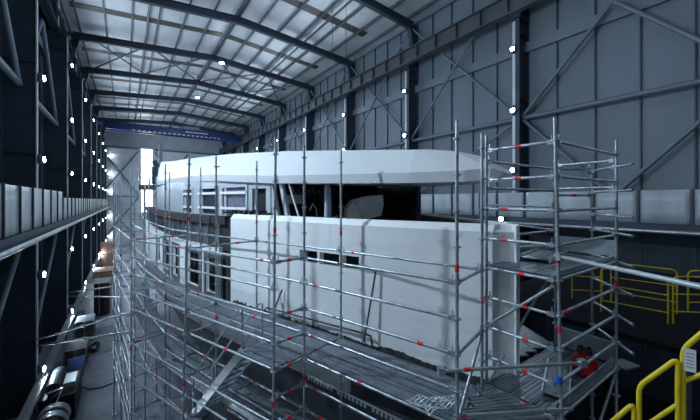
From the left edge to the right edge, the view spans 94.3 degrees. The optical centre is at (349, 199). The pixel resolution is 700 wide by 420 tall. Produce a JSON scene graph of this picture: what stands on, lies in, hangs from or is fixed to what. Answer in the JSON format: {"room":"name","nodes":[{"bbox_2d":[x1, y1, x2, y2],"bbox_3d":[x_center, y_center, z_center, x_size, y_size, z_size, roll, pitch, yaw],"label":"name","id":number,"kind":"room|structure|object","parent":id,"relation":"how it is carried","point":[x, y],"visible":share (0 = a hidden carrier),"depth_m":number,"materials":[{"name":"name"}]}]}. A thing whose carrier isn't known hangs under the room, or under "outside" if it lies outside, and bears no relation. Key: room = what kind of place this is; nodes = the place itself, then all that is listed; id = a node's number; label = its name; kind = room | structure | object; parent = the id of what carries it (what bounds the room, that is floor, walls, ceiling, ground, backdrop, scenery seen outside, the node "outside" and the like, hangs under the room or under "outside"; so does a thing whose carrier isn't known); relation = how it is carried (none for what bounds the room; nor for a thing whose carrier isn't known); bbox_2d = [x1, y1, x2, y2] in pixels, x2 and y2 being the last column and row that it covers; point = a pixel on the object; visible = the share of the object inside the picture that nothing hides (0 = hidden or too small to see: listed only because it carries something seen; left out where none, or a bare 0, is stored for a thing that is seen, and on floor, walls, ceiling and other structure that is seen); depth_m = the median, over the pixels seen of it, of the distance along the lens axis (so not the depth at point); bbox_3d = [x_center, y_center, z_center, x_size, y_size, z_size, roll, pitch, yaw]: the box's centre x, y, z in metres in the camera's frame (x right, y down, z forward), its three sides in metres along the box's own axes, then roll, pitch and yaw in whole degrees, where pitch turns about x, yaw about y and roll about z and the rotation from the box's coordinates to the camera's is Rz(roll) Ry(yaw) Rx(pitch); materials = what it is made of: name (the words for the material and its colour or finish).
{"room":"shipyard hall","nodes":[
{"label":"shipyard hall","id":0,"kind":"room"},
{"bbox_2d":[0,0,97,353],"bbox_3d":[-22.129,-3.000,24.815,0.890,24.600,102.000,0,0,-35],"label":"wall","id":1,"kind":"structure","parent":0,"point":[14,76],"depth_m":19.60,"materials":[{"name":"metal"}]},
{"bbox_2d":[8,242,240,419],"bbox_3d":[-12.223,9.400,31.861,25.400,0.200,102.300,0,0,-35],"label":"floor","id":2,"kind":"structure","parent":0,"point":[94,404],"depth_m":17.29,"materials":[{"name":"concrete"}]},
{"bbox_2d":[0,0,37,419],"bbox_3d":[-14.184,-2.800,14.017,1.250,24.200,0.600,0,0,-35],"label":"wall","id":3,"kind":"structure","parent":2,"relation":"on","point":[18,104],"depth_m":13.96,"materials":[{"name":"black metal"}]},
{"bbox_2d":[38,365,45,374],"bbox_3d":[-13.660,7.500,14.363,0.226,0.400,0.280,0,0,-28],"label":"floodlight","id":4,"kind":"object","parent":3,"relation":"attached to","point":[41,369],"visible":1,"depth_m":14.29,"materials":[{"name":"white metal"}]},
{"bbox_2d":[38,73,45,81],"bbox_3d":[-13.660,-5.400,14.363,0.226,0.400,0.280,0,0,-28],"label":"floodlight","id":5,"kind":"object","parent":3,"relation":"attached to","point":[41,77],"visible":1,"depth_m":14.29,"materials":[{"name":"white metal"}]},
{"bbox_2d":[38,155,45,163],"bbox_3d":[-13.660,-1.800,14.363,0.226,0.400,0.280,0,0,-28],"label":"floodlight","id":6,"kind":"object","parent":3,"relation":"attached to","point":[41,159],"visible":1,"depth_m":14.29,"materials":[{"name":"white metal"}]},
{"bbox_2d":[38,270,45,278],"bbox_3d":[-13.660,3.300,14.363,0.226,0.400,0.280,0,0,-28],"label":"floodlight","id":7,"kind":"object","parent":3,"relation":"attached to","point":[41,274],"visible":1,"depth_m":14.29,"materials":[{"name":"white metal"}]},
{"bbox_2d":[0,183,110,259],"bbox_3d":[-28.720,0.500,36.617,0.830,1.900,72.090,0,0,-35],"label":"gallery","id":8,"kind":"object","parent":3,"relation":"attached to","point":[29,216],"visible":1,"depth_m":11.14,"materials":[{"name":"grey metal"}]},
{"bbox_2d":[17,252,99,419],"bbox_3d":[-24.679,7.895,30.347,0.320,0.190,62.000,0,0,-35],"label":"cable tray","id":9,"kind":"object","parent":3,"relation":"attached to","point":[28,408],"visible":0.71,"depth_m":15.48,"materials":[{"name":"metal"}]},
{"bbox_2d":[353,0,415,43],"bbox_3d":[-4.506,-14.615,20.724,24.700,2.840,0.360,0,0,-35],"label":"rafter","id":10,"kind":"object","parent":3,"relation":"attached to","point":[377,7],"visible":0.86,"depth_m":26.14,"materials":[{"name":"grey metal"}]},
{"bbox_2d":[37,402,70,419],"bbox_3d":[-10.086,8.678,10.518,1.000,1.245,5.780,0,0,-35],"label":"duct","id":11,"kind":"object","parent":2,"relation":"on","point":[58,410],"visible":1,"depth_m":12.48,"materials":[{"name":"metal"}]},
{"bbox_2d":[45,387,62,401],"bbox_3d":[-11.992,8.114,13.220,1.438,0.806,0.531,0,0,41],"label":"bracket","id":12,"kind":"object","parent":11,"relation":"on","point":[61,388],"visible":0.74,"depth_m":13.40,"materials":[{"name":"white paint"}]},
{"bbox_2d":[44,0,70,343],"bbox_3d":[-19.424,-2.800,21.579,1.250,24.200,0.600,0,0,-35],"label":"wall","id":13,"kind":"structure","parent":2,"relation":"on","point":[55,137],"depth_m":21.50,"materials":[{"name":"metal"}]},
{"bbox_2d":[38,366,80,419],"bbox_3d":[-12.847,8.503,14.457,1.150,1.594,2.400,0,0,-35],"label":"machine","id":14,"kind":"object","parent":2,"relation":"on","point":[70,381],"visible":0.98,"depth_m":13.92,"materials":[{"name":"metal"}]},
{"bbox_2d":[66,354,84,375],"bbox_3d":[-14.143,8.650,16.722,0.461,1.248,0.700,0,0,39],"label":"sheet","id":15,"kind":"object","parent":2,"relation":"on","point":[75,363],"visible":0.79,"depth_m":16.67,"materials":[{"name":"blue plastic"}]},
{"bbox_2d":[63,339,88,367],"bbox_3d":[-15.839,8.850,18.819,1.040,0.900,1.640,0,0,-35],"label":"crate","id":16,"kind":"object","parent":2,"relation":"on","point":[73,349],"visible":0.68,"depth_m":18.38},
{"bbox_2d":[68,48,84,304],"bbox_3d":[-24.664,-2.800,29.141,1.250,24.200,0.600,0,0,-35],"label":"steel column","id":17,"kind":"structure","parent":2,"relation":"on","point":[75,153],"depth_m":29.14,"materials":[{"name":"metal"}]},
{"bbox_2d":[74,313,95,339],"bbox_3d":[-17.921,8.650,22.000,1.040,1.300,1.640,0,0,-35],"label":"crate","id":18,"kind":"object","parent":2,"relation":"on","point":[87,331],"visible":0.74,"depth_m":21.50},
{"bbox_2d":[83,83,92,280],"bbox_3d":[-29.904,-2.800,36.703,1.250,24.200,0.600,0,0,-35],"label":"steel column","id":19,"kind":"structure","parent":2,"relation":"on","point":[86,105],"depth_m":36.76,"materials":[{"name":"metal"}]},
{"bbox_2d":[85,283,93,314],"bbox_3d":[-19.579,7.800,24.392,0.500,3.000,0.060,0,0,-40],"label":"board","id":20,"kind":"object","parent":2,"relation":"on","point":[89,301],"visible":0.64,"depth_m":24.37,"materials":[{"name":"paint"}]},
{"bbox_2d":[91,100,97,267],"bbox_3d":[-35.144,-2.800,44.264,1.250,24.200,0.600,0,0,-35],"label":"steel column","id":21,"kind":"structure","parent":2,"relation":"on","point":[93,124],"depth_m":44.35,"materials":[{"name":"metal"}]},
{"bbox_2d":[89,341,99,352],"bbox_3d":[-15.971,9.136,20.084,0.816,0.408,1.043,0,0,-35],"label":"cable coil","id":22,"kind":"object","parent":2,"relation":"on","point":[97,343],"visible":0.68,"depth_m":20.25,"materials":[{"name":"rubber"}]},
{"bbox_2d":[97,115,101,252],"bbox_3d":[-40.384,-2.800,51.826,1.250,24.200,0.600,0,0,-35],"label":"steel column","id":23,"kind":"structure","parent":2,"relation":"on","point":[98,131],"depth_m":51.88,"materials":[{"name":"grey metal"}]},
{"bbox_2d":[88,277,111,315],"bbox_3d":[-20.757,8.000,26.970,1.520,2.600,2.440,0,0,-35],"label":"crate","id":24,"kind":"object","parent":2,"relation":"on","point":[102,305],"visible":0.63,"depth_m":26.18,"materials":[{"name":"wood"}]},
{"bbox_2d":[100,128,104,241],"bbox_3d":[-45.624,-2.800,59.388,1.250,24.200,0.600,0,0,-35],"label":"steel column","id":25,"kind":"structure","parent":2,"relation":"on","point":[102,140],"depth_m":59.49,"materials":[{"name":"grey metal"}]},
{"bbox_2d":[93,266,112,282],"bbox_3d":[-27.838,8.550,36.662,1.712,1.500,3.040,0,0,-35],"label":"crate","id":26,"kind":"object","parent":2,"relation":"on","point":[99,272],"visible":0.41,"depth_m":35.74,"materials":[{"name":"brown wood"}]},
{"bbox_2d":[81,379,127,389],"bbox_3d":[-12.468,8.845,16.108,2.347,0.913,0.324,0,0,-28],"label":"cable","id":27,"kind":"object","parent":2,"relation":"on","point":[126,379],"visible":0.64,"depth_m":16.00,"materials":[{"name":"rubber"}]},
{"bbox_2d":[103,134,106,239],"bbox_3d":[-50.608,-2.800,66.580,1.250,24.200,0.600,0,0,-35],"label":"steel column","id":28,"kind":"structure","parent":2,"relation":"on","point":[103,134],"depth_m":66.65,"materials":[{"name":"grey metal"}]},
{"bbox_2d":[38,0,103,138],"bbox_3d":[-21.793,-11.752,24.865,0.500,1.255,101.700,0,0,-35],"label":"runway","id":29,"kind":"object","parent":28,"relation":"on","point":[50,9],"visible":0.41,"depth_m":21.79,"materials":[{"name":"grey metal"}]},
{"bbox_2d":[101,126,225,146],"bbox_3d":[-40.929,-14.615,73.287,24.700,2.841,0.360,0,0,-35],"label":"rafter","id":30,"kind":"object","parent":28,"relation":"attached to","point":[102,128],"visible":0.14,"depth_m":66.55,"materials":[{"name":"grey metal"}]},
{"bbox_2d":[99,253,112,266],"bbox_3d":[-34.755,8.450,46.468,1.616,1.700,3.040,0,0,-35],"label":"crate","id":31,"kind":"object","parent":2,"relation":"on","point":[106,260],"visible":0.69,"depth_m":45.20,"materials":[{"name":"brown wood"}]},
{"bbox_2d":[100,241,112,254],"bbox_3d":[-34.755,6.850,46.468,1.520,1.500,2.840,0,0,-35],"label":"crate","id":32,"kind":"object","parent":31,"relation":"on","point":[105,247],"visible":0.84,"depth_m":45.37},
{"bbox_2d":[115,183,147,358],"bbox_3d":[-14.968,4.050,22.118,1.670,10.500,12.360,0,0,-35],"label":"scaffold","id":33,"kind":"object","parent":2,"relation":"on","point":[139,245],"visible":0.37,"depth_m":21.61,"materials":[{"name":"metal"}]},
{"bbox_2d":[138,144,161,189],"bbox_3d":[-14.400,2.700,23.327,1.400,13.200,2.450,0,0,-35],"label":"work platform","id":34,"kind":"object","parent":2,"relation":"on","point":[156,165],"visible":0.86,"depth_m":22.49,"materials":[{"name":"grey metal"}]},
{"bbox_2d":[112,172,199,419],"bbox_3d":[-8.577,4.100,13.584,2.094,10.400,9.242,0,0,-40],"label":"scaffold","id":35,"kind":"object","parent":2,"relation":"on","point":[148,326],"visible":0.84,"depth_m":12.30,"materials":[{"name":"metal"}]},
{"bbox_2d":[67,285,117,292],"bbox_3d":[-14.271,4.883,17.620,11.553,2.507,0.133,0,0,41],"label":"tube","id":36,"kind":"object","parent":35,"relation":"attached to","point":[92,289],"visible":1,"depth_m":16.66,"materials":[{"name":"silver metal"}]},
{"bbox_2d":[69,295,119,297],"bbox_3d":[-13.417,4.920,16.566,14.182,2.882,0.134,0,0,43],"label":"tube","id":37,"kind":"object","parent":35,"relation":"attached to","point":[92,296],"visible":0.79,"depth_m":14.64,"materials":[{"name":"silver metal"}]},
{"bbox_2d":[230,148,235,153],"bbox_3d":[-26.267,-2.800,72.802,1.250,24.200,0.600,0,0,-35],"label":"steel column","id":38,"kind":"structure","parent":2,"relation":"on","point":[233,151],"depth_m":72.82,"materials":[{"name":"metal"}]},
{"bbox_2d":[128,153,339,419],"bbox_3d":[-3.342,4.099,8.384,6.202,10.439,2.286,0,0,38],"label":"scaffold","id":39,"kind":"object","parent":2,"relation":"on","point":[251,402],"visible":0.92,"depth_m":8.13,"materials":[{"name":"metal"}]},
{"bbox_2d":[35,311,131,340],"bbox_3d":[-9.994,4.659,11.735,8.853,2.949,0.132,0,0,33],"label":"tube","id":40,"kind":"object","parent":39,"relation":"attached to","point":[128,312],"visible":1,"depth_m":11.03,"materials":[{"name":"silver metal"}]},
{"bbox_2d":[35,330,132,346],"bbox_3d":[-9.954,5.060,11.709,8.946,2.670,0.131,0,0,33],"label":"tube","id":41,"kind":"object","parent":39,"relation":"attached to","point":[131,331],"visible":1,"depth_m":11.01,"materials":[{"name":"silver metal"}]},
{"bbox_2d":[191,303,262,415],"bbox_3d":[-2.819,3.703,7.379,2.032,2.911,0.546,0,0,36],"label":"stair","id":42,"kind":"structure","parent":39,"relation":"on","point":[237,365],"depth_m":7.29,"materials":[{"name":"metal"}]},
{"bbox_2d":[242,126,248,152],"bbox_3d":[-21.027,-2.800,65.240,1.250,24.200,0.600,0,0,-35],"label":"steel column","id":43,"kind":"structure","parent":2,"relation":"on","point":[245,147],"depth_m":65.20,"materials":[{"name":"metal"}]},
{"bbox_2d":[257,116,264,152],"bbox_3d":[-15.787,-2.800,57.678,1.250,24.200,0.600,0,0,-35],"label":"steel column","id":44,"kind":"structure","parent":2,"relation":"on","point":[261,140],"depth_m":57.66,"materials":[{"name":"metal"}]},
{"bbox_2d":[277,104,285,151],"bbox_3d":[-10.547,-2.800,50.116,1.250,24.200,0.600,0,0,-35],"label":"steel column","id":45,"kind":"structure","parent":2,"relation":"on","point":[281,130],"depth_m":50.04,"materials":[{"name":"metal"}]},
{"bbox_2d":[304,87,314,260],"bbox_3d":[-5.307,-2.800,42.554,1.250,24.200,0.600,0,0,-35],"label":"steel column","id":46,"kind":"structure","parent":2,"relation":"on","point":[310,117],"depth_m":42.50,"materials":[{"name":"metal"}]},
{"bbox_2d":[146,149,519,419],"bbox_3d":[-5.447,3.455,18.149,9.080,11.690,29.960,0,0,-35],"label":"yacht","id":47,"kind":"object","parent":2,"relation":"on","point":[404,231],"visible":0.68,"depth_m":8.21,"materials":[{"name":"white paint"}]},
{"bbox_2d":[266,307,372,348],"bbox_3d":[-0.937,3.149,8.137,3.545,0.402,0.064,0,0,36],"label":"pipe","id":48,"kind":"object","parent":47,"relation":"attached to","point":[313,320],"visible":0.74,"depth_m":7.83,"materials":[{"name":"metal"}]},
{"bbox_2d":[324,184,337,217],"bbox_3d":[-0.549,0.380,9.198,0.394,1.740,0.223,0,0,-18],"label":"post","id":49,"kind":"object","parent":47,"relation":"on","point":[327,191],"visible":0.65,"depth_m":9.11,"materials":[{"name":"grey metal"}]},
{"bbox_2d":[343,195,383,219],"bbox_3d":[0.389,0.550,9.840,1.220,1.400,0.600,0,0,-3],"label":"console","id":50,"kind":"object","parent":47,"relation":"on","point":[365,207],"visible":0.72,"depth_m":9.67,"materials":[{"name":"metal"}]},
{"bbox_2d":[363,271,376,341],"bbox_3d":[0.435,2.325,7.096,0.294,1.556,0.040,0,0,7],"label":"bar","id":51,"kind":"object","parent":47,"relation":"on","point":[375,271],"visible":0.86,"depth_m":7.08,"materials":[{"name":"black metal"}]},
{"bbox_2d":[343,63,355,149],"bbox_3d":[-0.067,-2.800,34.992,1.250,24.200,0.600,0,0,-35],"label":"steel column","id":52,"kind":"structure","parent":2,"relation":"on","point":[349,100],"depth_m":34.94,"materials":[{"name":"metal"}]},
{"bbox_2d":[270,120,485,419],"bbox_3d":[0.372,4.080,5.645,3.360,10.461,2.046,0,0,39],"label":"scaffold","id":53,"kind":"object","parent":2,"relation":"on","point":[399,380],"visible":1,"depth_m":5.61,"materials":[{"name":"metal"}]},
{"bbox_2d":[405,393,465,415],"bbox_3d":[1.243,2.904,4.779,0.796,0.381,0.434,0,0,1],"label":"sheet","id":54,"kind":"object","parent":53,"relation":"on","point":[462,394],"visible":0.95,"depth_m":4.74,"materials":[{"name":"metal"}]},
{"bbox_2d":[403,25,418,149],"bbox_3d":[5.173,-2.800,27.430,1.250,24.200,0.600,0,0,-35],"label":"steel column","id":55,"kind":"structure","parent":2,"relation":"on","point":[411,71],"depth_m":27.38,"materials":[{"name":"metal"}]},
{"bbox_2d":[510,8,529,327],"bbox_3d":[10.413,-2.800,19.868,1.250,24.200,0.600,0,0,-35],"label":"steel column","id":56,"kind":"structure","parent":2,"relation":"on","point":[520,21],"depth_m":19.80,"materials":[{"name":"metal"}]},
{"bbox_2d":[218,0,544,154],"bbox_3d":[-3.093,-11.752,37.823,0.500,1.255,101.700,0,0,-35],"label":"beam","id":57,"kind":"object","parent":56,"relation":"on","point":[497,11],"visible":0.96,"depth_m":25.88,"materials":[{"name":"metal"}]},
{"bbox_2d":[97,115,244,142],"bbox_3d":[-31.196,-12.590,58.802,22.900,2.080,3.800,0,0,-35],"label":"crane","id":58,"kind":"object","parent":57,"relation":"on","point":[185,131],"visible":1,"depth_m":57.30,"materials":[{"name":"blue metal"}]},
{"bbox_2d":[255,189,699,236],"bbox_3d":[-8.355,0.500,45.065,1.130,1.900,81.400,0,0,-35],"label":"gallery","id":59,"kind":"object","parent":56,"relation":"attached to","point":[664,208],"visible":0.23,"depth_m":15.43,"materials":[{"name":"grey metal"}]},
{"bbox_2d":[510,46,515,52],"bbox_3d":[9.842,-9.100,19.590,0.226,0.400,0.280,0,0,-42],"label":"floodlight","id":60,"kind":"object","parent":56,"relation":"attached to","point":[513,48],"visible":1,"depth_m":19.50,"materials":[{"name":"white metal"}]},
{"bbox_2d":[510,107,515,113],"bbox_3d":[9.842,-5.400,19.590,0.226,0.400,0.280,0,0,-42],"label":"floodlight","id":61,"kind":"object","parent":56,"relation":"attached to","point":[512,110],"visible":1,"depth_m":19.50,"materials":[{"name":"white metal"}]},
{"bbox_2d":[510,167,515,173],"bbox_3d":[9.842,-1.800,19.590,0.226,0.400,0.280,0,0,-42],"label":"floodlight","id":62,"kind":"object","parent":56,"relation":"attached to","point":[512,170],"visible":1,"depth_m":19.50,"materials":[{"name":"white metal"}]},
{"bbox_2d":[454,117,639,419],"bbox_3d":[3.894,4.069,7.255,3.536,10.500,6.512,0,0,13],"label":"scaffold tower","id":63,"kind":"object","parent":2,"relation":"on","point":[493,403],"visible":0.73,"depth_m":5.51,"materials":[{"name":"metal"}]},
{"bbox_2d":[437,358,586,375],"bbox_3d":[2.241,2.297,4.465,2.123,0.124,0.081,0,0,-5],"label":"tube","id":64,"kind":"object","parent":63,"relation":"attached to","point":[581,362],"visible":1,"depth_m":4.45,"materials":[{"name":"silver metal"}]},
{"bbox_2d":[520,243,550,249],"bbox_3d":[3.849,1.058,7.351,1.250,0.075,0.464,0,0,-13],"label":"plank","id":65,"kind":"object","parent":63,"relation":"on","point":[522,246],"visible":0.3,"depth_m":7.20,"materials":[{"name":"metal"}]},
{"bbox_2d":[520,248,566,262],"bbox_3d":[3.721,1.058,6.253,0.544,0.075,1.300,0,0,44],"label":"plank","id":66,"kind":"object","parent":63,"relation":"on","point":[535,254],"visible":0.75,"depth_m":6.16,"materials":[{"name":"metal"}]},
{"bbox_2d":[541,358,571,402],"bbox_3d":[3.562,3.058,5.570,0.384,0.075,1.300,0,0,35],"label":"plank","id":67,"kind":"object","parent":63,"relation":"on","point":[546,389],"visible":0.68,"depth_m":5.48,"materials":[{"name":"metal"}]},
{"bbox_2d":[572,345,597,377],"bbox_3d":[4.174,2.865,5.776,0.380,0.470,0.374,0,0,-35],"label":"bottle","id":68,"kind":"object","parent":63,"relation":"on","point":[581,352],"visible":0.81,"depth_m":5.67,"materials":[{"name":"red metal"}]},
{"bbox_2d":[553,252,699,289],"bbox_3d":[2.804,0.722,3.043,0.097,0.277,3.390,0,0,6],"label":"tube","id":69,"kind":"object","parent":63,"relation":"attached to","point":[558,256],"visible":1,"depth_m":3.21,"materials":[{"name":"metal"}]},
{"bbox_2d":[520,352,699,419],"bbox_3d":[13.433,9.293,8.092,9.700,0.015,34.000,0,0,-35],"label":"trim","id":70,"kind":"structure","parent":2,"relation":"on","point":[651,406],"depth_m":14.66,"materials":[{"name":"black metal"}]},
{"bbox_2d":[520,263,699,419],"bbox_3d":[8.953,5.485,10.255,8.600,7.630,5.340,0,0,-35],"label":"guard rail","id":71,"kind":"object","parent":2,"relation":"on","point":[664,315],"visible":0.56,"depth_m":8.59,"materials":[{"name":"metal"}]},
{"bbox_2d":[104,130,222,243],"bbox_3d":[-41.117,-3.450,73.558,25.200,25.500,0.640,0,0,-35],"label":"wall","id":72,"kind":"structure","parent":0,"point":[123,148],"depth_m":69.44,"materials":[{"name":"grey metal"}]},
{"bbox_2d":[140,148,152,210],"bbox_3d":[-44.575,-4.350,71.174,2.360,13.900,0.180,0,0,-35],"label":"window","id":73,"kind":"structure","parent":72,"relation":"in","point":[146,155],"depth_m":71.12,"materials":[{"name":"white paint"}]},
{"bbox_2d":[60,0,454,133],"bbox_3d":[-12.195,-15.623,31.820,25.200,1.555,102.200,0,0,-35],"label":"ceiling","id":74,"kind":"structure","parent":0,"point":[358,30],"depth_m":33.12,"materials":[{"name":"metal"}]},
{"bbox_2d":[99,117,235,134],"bbox_3d":[-35.946,-14.615,66.095,24.700,2.840,0.360,0,0,-35],"label":"rafter","id":75,"kind":"object","parent":74,"relation":"attached to","point":[113,119],"visible":0.53,"depth_m":64.96,"materials":[{"name":"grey metal"}]},
{"bbox_2d":[93,105,247,133],"bbox_3d":[-30.706,-14.615,58.533,24.700,2.840,0.360,0,0,-35],"label":"rafter","id":76,"kind":"object","parent":74,"relation":"attached to","point":[97,108],"visible":0.89,"depth_m":57.15,"materials":[{"name":"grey metal"}]},
{"bbox_2d":[87,89,263,125],"bbox_3d":[-25.466,-14.615,50.971,24.700,2.840,0.360,0,0,-35],"label":"rafter","id":77,"kind":"object","parent":74,"relation":"attached to","point":[93,92],"visible":0.91,"depth_m":49.44,"materials":[{"name":"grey metal"}]},
{"bbox_2d":[79,66,284,114],"bbox_3d":[-20.226,-14.615,43.409,24.700,2.840,0.360,0,0,-35],"label":"rafter","id":78,"kind":"object","parent":74,"relation":"attached to","point":[85,71],"visible":0.95,"depth_m":41.66,"materials":[{"name":"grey metal"}]},
{"bbox_2d":[67,31,313,99],"bbox_3d":[-14.986,-14.615,35.847,24.700,2.840,0.360,0,0,-35],"label":"rafter","id":79,"kind":"object","parent":74,"relation":"attached to","point":[76,37],"visible":0.91,"depth_m":33.74,"materials":[{"name":"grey metal"}]},
{"bbox_2d":[56,0,353,77],"bbox_3d":[-9.746,-14.615,28.285,24.700,2.840,0.360,0,0,-35],"label":"rafter","id":80,"kind":"object","parent":74,"relation":"attached to","point":[183,7],"visible":0.91,"depth_m":28.68,"materials":[{"name":"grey metal"}]},
{"bbox_2d":[332,2,332,59],"bbox_3d":[-1.402,-13.536,26.000,0.031,4.637,0.036,0,0,-35],"label":"hanging rod","id":81,"kind":"object","parent":74,"relation":"hanging from","point":[332,2],"visible":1,"depth_m":25.98,"materials":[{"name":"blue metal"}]},
{"bbox_2d":[224,0,699,413],"bbox_3d":[-2.209,-3.000,38.618,1.040,24.600,102.000,0,0,-35],"label":"wall","id":82,"kind":"structure","parent":0,"point":[627,71],"depth_m":17.93,"materials":[{"name":"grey metal"}]},
{"bbox_2d":[610,331,699,419],"bbox_3d":[2.717,2.277,2.720,0.995,2.493,0.786,0,0,35],"label":"stair rail","id":83,"kind":"object","parent":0,"point":[679,406],"visible":0.97,"depth_m":2.95,"materials":[{"name":"yellow metal"}]},
{"bbox_2d":[684,348,695,372],"bbox_3d":[3.018,1.425,2.880,0.075,0.200,0.007,0,0,42],"label":"notice","id":84,"kind":"object","parent":83,"relation":"attached to","point":[689,354],"visible":1,"depth_m":2.88,"materials":[{"name":"paper"}]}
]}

